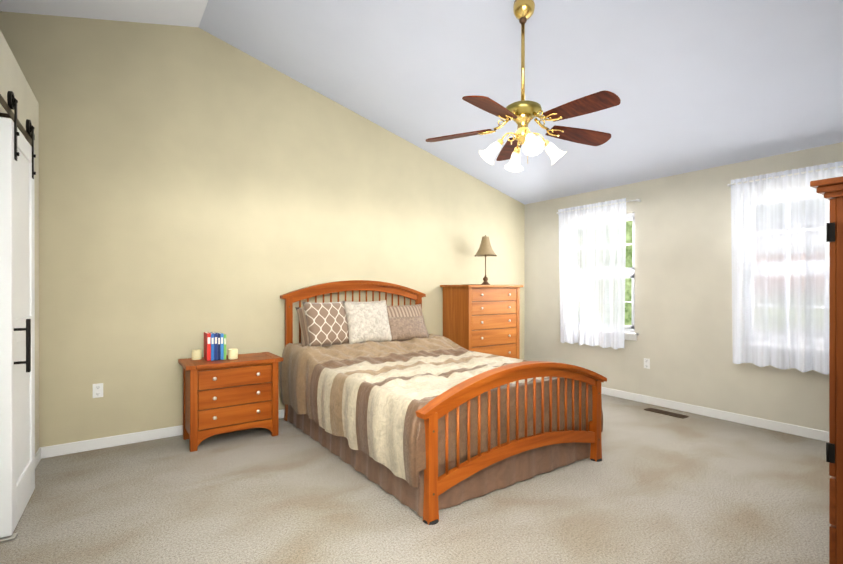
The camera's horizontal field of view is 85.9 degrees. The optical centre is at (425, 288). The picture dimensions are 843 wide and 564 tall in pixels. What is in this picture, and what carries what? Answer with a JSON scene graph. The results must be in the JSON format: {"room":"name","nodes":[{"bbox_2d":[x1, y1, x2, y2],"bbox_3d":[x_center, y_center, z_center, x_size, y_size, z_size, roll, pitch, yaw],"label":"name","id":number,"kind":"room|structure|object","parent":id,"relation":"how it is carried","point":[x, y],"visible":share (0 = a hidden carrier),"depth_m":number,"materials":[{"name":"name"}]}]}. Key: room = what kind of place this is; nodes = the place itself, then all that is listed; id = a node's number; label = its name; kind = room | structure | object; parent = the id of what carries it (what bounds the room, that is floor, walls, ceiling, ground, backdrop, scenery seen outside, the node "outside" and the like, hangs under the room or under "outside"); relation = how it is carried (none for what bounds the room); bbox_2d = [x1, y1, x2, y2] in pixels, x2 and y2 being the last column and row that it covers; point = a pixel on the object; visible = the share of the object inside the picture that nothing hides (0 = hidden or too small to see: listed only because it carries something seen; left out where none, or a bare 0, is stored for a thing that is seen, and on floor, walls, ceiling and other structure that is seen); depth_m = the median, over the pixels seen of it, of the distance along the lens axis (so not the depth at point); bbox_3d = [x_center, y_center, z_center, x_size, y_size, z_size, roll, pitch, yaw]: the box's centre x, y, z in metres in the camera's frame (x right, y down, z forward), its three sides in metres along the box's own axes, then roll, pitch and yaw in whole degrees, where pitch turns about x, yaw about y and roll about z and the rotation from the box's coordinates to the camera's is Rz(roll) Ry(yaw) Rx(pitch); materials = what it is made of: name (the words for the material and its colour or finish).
{"room":"bedroom","nodes":[
{"label":"bedroom","id":0,"kind":"room"},
{"bbox_2d":[0,30,38,453],"bbox_3d":[-1.457,-0.052,1.000,0.409,2.754,5.919,0,0,-36],"label":"wall","id":1,"kind":"structure","parent":0,"point":[13,78],"depth_m":3.26,"materials":[{"name":"beige paint"}]},
{"bbox_2d":[0,91,35,542],"bbox_3d":[-2.024,0.128,2.104,0.210,2.388,2.088,0,0,-36],"label":"barn door","id":2,"kind":"structure","parent":1,"relation":"in","point":[17,330],"depth_m":2.47,"materials":[{"name":"white wood"}]},
{"bbox_2d":[0,11,524,447],"bbox_3d":[-1.338,-0.589,4.782,7.083,3.815,0.150,0,0,-36],"label":"wall","id":3,"kind":"structure","parent":0,"point":[195,183],"depth_m":4.12,"materials":[{"name":"beige paint"}]},
{"bbox_2d":[93,383,102,397],"bbox_3d":[-2.692,0.840,3.719,0.072,0.116,0.008,0,0,-36],"label":"electrical outlet","id":4,"kind":"object","parent":3,"relation":"attached to","point":[98,390],"visible":1,"depth_m":3.72,"materials":[{"name":"white plastic"}]},
{"bbox_2d":[35,387,828,468],"bbox_3d":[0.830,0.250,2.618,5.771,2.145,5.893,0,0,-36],"label":"baseboard","id":5,"kind":"structure","parent":3,"relation":"attached to","point":[100,443],"depth_m":4.04,"materials":[{"name":"white wood"}]},
{"bbox_2d":[0,394,831,563],"bbox_3d":[0.420,1.383,2.323,7.083,0.120,6.200,0,0,-36],"label":"floor","id":6,"kind":"structure","parent":0,"point":[658,488],"depth_m":2.73,"materials":[{"name":"carpet"}]},
{"bbox_2d":[178,352,282,451],"bbox_3d":[-1.721,0.970,4.010,0.780,0.700,0.455,0,0,-36],"label":"nightstand","id":7,"kind":"object","parent":6,"relation":"on","point":[227,395],"visible":1,"depth_m":3.84,"materials":[{"name":"brown wood"}]},
{"bbox_2d":[192,349,201,359],"bbox_3d":[-1.998,0.579,3.950,0.080,0.082,0.080,0,0,-36],"label":"candle","id":8,"kind":"object","parent":7,"relation":"on","point":[196,354],"visible":1,"depth_m":3.92,"materials":[{"name":"beige wax"}]},
{"bbox_2d":[204,332,225,360],"bbox_3d":[-1.841,0.502,3.957,0.154,0.236,0.151,0,0,-36],"label":"books","id":9,"kind":"object","parent":7,"relation":"on","point":[214,346],"visible":1,"depth_m":3.90,"materials":[{"name":"red paper"}]},
{"bbox_2d":[228,348,237,358],"bbox_3d":[-1.695,0.577,3.982,0.080,0.086,0.080,0,0,-36],"label":"candle","id":10,"kind":"object","parent":7,"relation":"on","point":[232,353],"visible":1,"depth_m":3.95,"materials":[{"name":"beige wax"}]},
{"bbox_2d":[280,280,606,524],"bbox_3d":[-0.026,0.616,4.011,1.832,1.408,2.498,0,0,-36],"label":"bed","id":11,"kind":"object","parent":6,"relation":"on","point":[402,405],"visible":1,"depth_m":3.21,"materials":[{"name":"brown wood"}]},
{"bbox_2d":[440,285,522,358],"bbox_3d":[0.725,0.637,5.798,0.940,1.360,0.552,0,0,-36],"label":"chest","id":12,"kind":"object","parent":6,"relation":"on","point":[482,318],"visible":0.73,"depth_m":5.58,"materials":[{"name":"brown wood"}]},
{"bbox_2d":[462,235,496,284],"bbox_3d":[0.730,-0.369,5.859,0.392,0.650,0.322,0,0,-36],"label":"table lamp","id":13,"kind":"object","parent":12,"relation":"on","point":[485,249],"visible":1,"depth_m":5.81,"materials":[{"name":"beige fabric"}]},
{"bbox_2d":[644,408,688,418],"bbox_3d":[2.536,1.314,4.774,0.125,0.008,0.410,0,0,-36],"label":"floor vent","id":14,"kind":"object","parent":6,"relation":"in","point":[667,413],"visible":1,"depth_m":4.76,"materials":[{"name":"brown metal"}]},
{"bbox_2d":[810,176,842,563],"bbox_3d":[2.276,0.433,1.992,1.124,1.780,0.637,0,0,-36],"label":"armoire","id":15,"kind":"object","parent":6,"relation":"on","point":[831,189],"visible":1,"depth_m":1.89,"materials":[{"name":"brown wood"}]},
{"bbox_2d":[0,0,842,204],"bbox_3d":[0.420,-1.862,2.318,7.083,1.341,6.200,0,0,-36],"label":"ceiling","id":16,"kind":"structure","parent":0,"point":[694,85],"depth_m":3.75,"materials":[{"name":"paint"}]},
{"bbox_2d":[426,0,620,171],"bbox_3d":[0.703,-1.418,3.071,1.343,1.135,1.290,0,0,-36],"label":"ceiling fan","id":17,"kind":"object","parent":16,"relation":"hanging from","point":[522,113],"visible":1,"depth_m":3.08,"materials":[{"name":"brown wood"}]},
{"bbox_2d":[524,142,842,431],"bbox_3d":[3.241,-0.018,4.336,0.150,2.674,5.900,0,0,-36],"label":"wall","id":18,"kind":"structure","parent":0,"point":[683,343],"depth_m":4.88,"materials":[{"name":"beige paint"}]},
{"bbox_2d":[556,198,640,348],"bbox_3d":[2.116,-0.167,5.671,0.126,1.792,1.140,0,0,-36],"label":"curtain","id":19,"kind":"object","parent":18,"relation":"hanging from","point":[592,252],"visible":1,"depth_m":5.68,"materials":[{"name":"white fabric"}]},
{"bbox_2d":[625,213,638,340],"bbox_3d":[2.205,-0.145,5.734,0.180,1.515,1.080,0,0,-36],"label":"window","id":20,"kind":"structure","parent":18,"relation":"in","point":[630,334],"depth_m":5.41,"materials":[{"name":"white plastic"}]},
{"bbox_2d":[644,358,649,368],"bbox_3d":[2.537,0.861,5.186,0.008,0.116,0.072,0,0,-36],"label":"electrical outlet","id":21,"kind":"object","parent":18,"relation":"attached to","point":[647,363],"visible":1,"depth_m":5.18,"materials":[{"name":"white plastic"}]},
{"bbox_2d":[727,161,842,374],"bbox_3d":[3.313,-0.164,3.994,0.129,1.792,1.140,0,0,-36],"label":"curtain","id":22,"kind":"object","parent":18,"relation":"hanging from","point":[780,247],"visible":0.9,"depth_m":4.10,"materials":[{"name":"white fabric"}]},
{"label":"outside","id":23,"kind":"structure","parent":0,"visible":0},
{"bbox_2d":[625,220,631,325],"bbox_3d":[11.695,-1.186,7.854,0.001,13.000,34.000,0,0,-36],"label":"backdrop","id":24,"kind":"structure","parent":23,"point":[628,297],"depth_m":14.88,"materials":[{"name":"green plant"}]}
]}

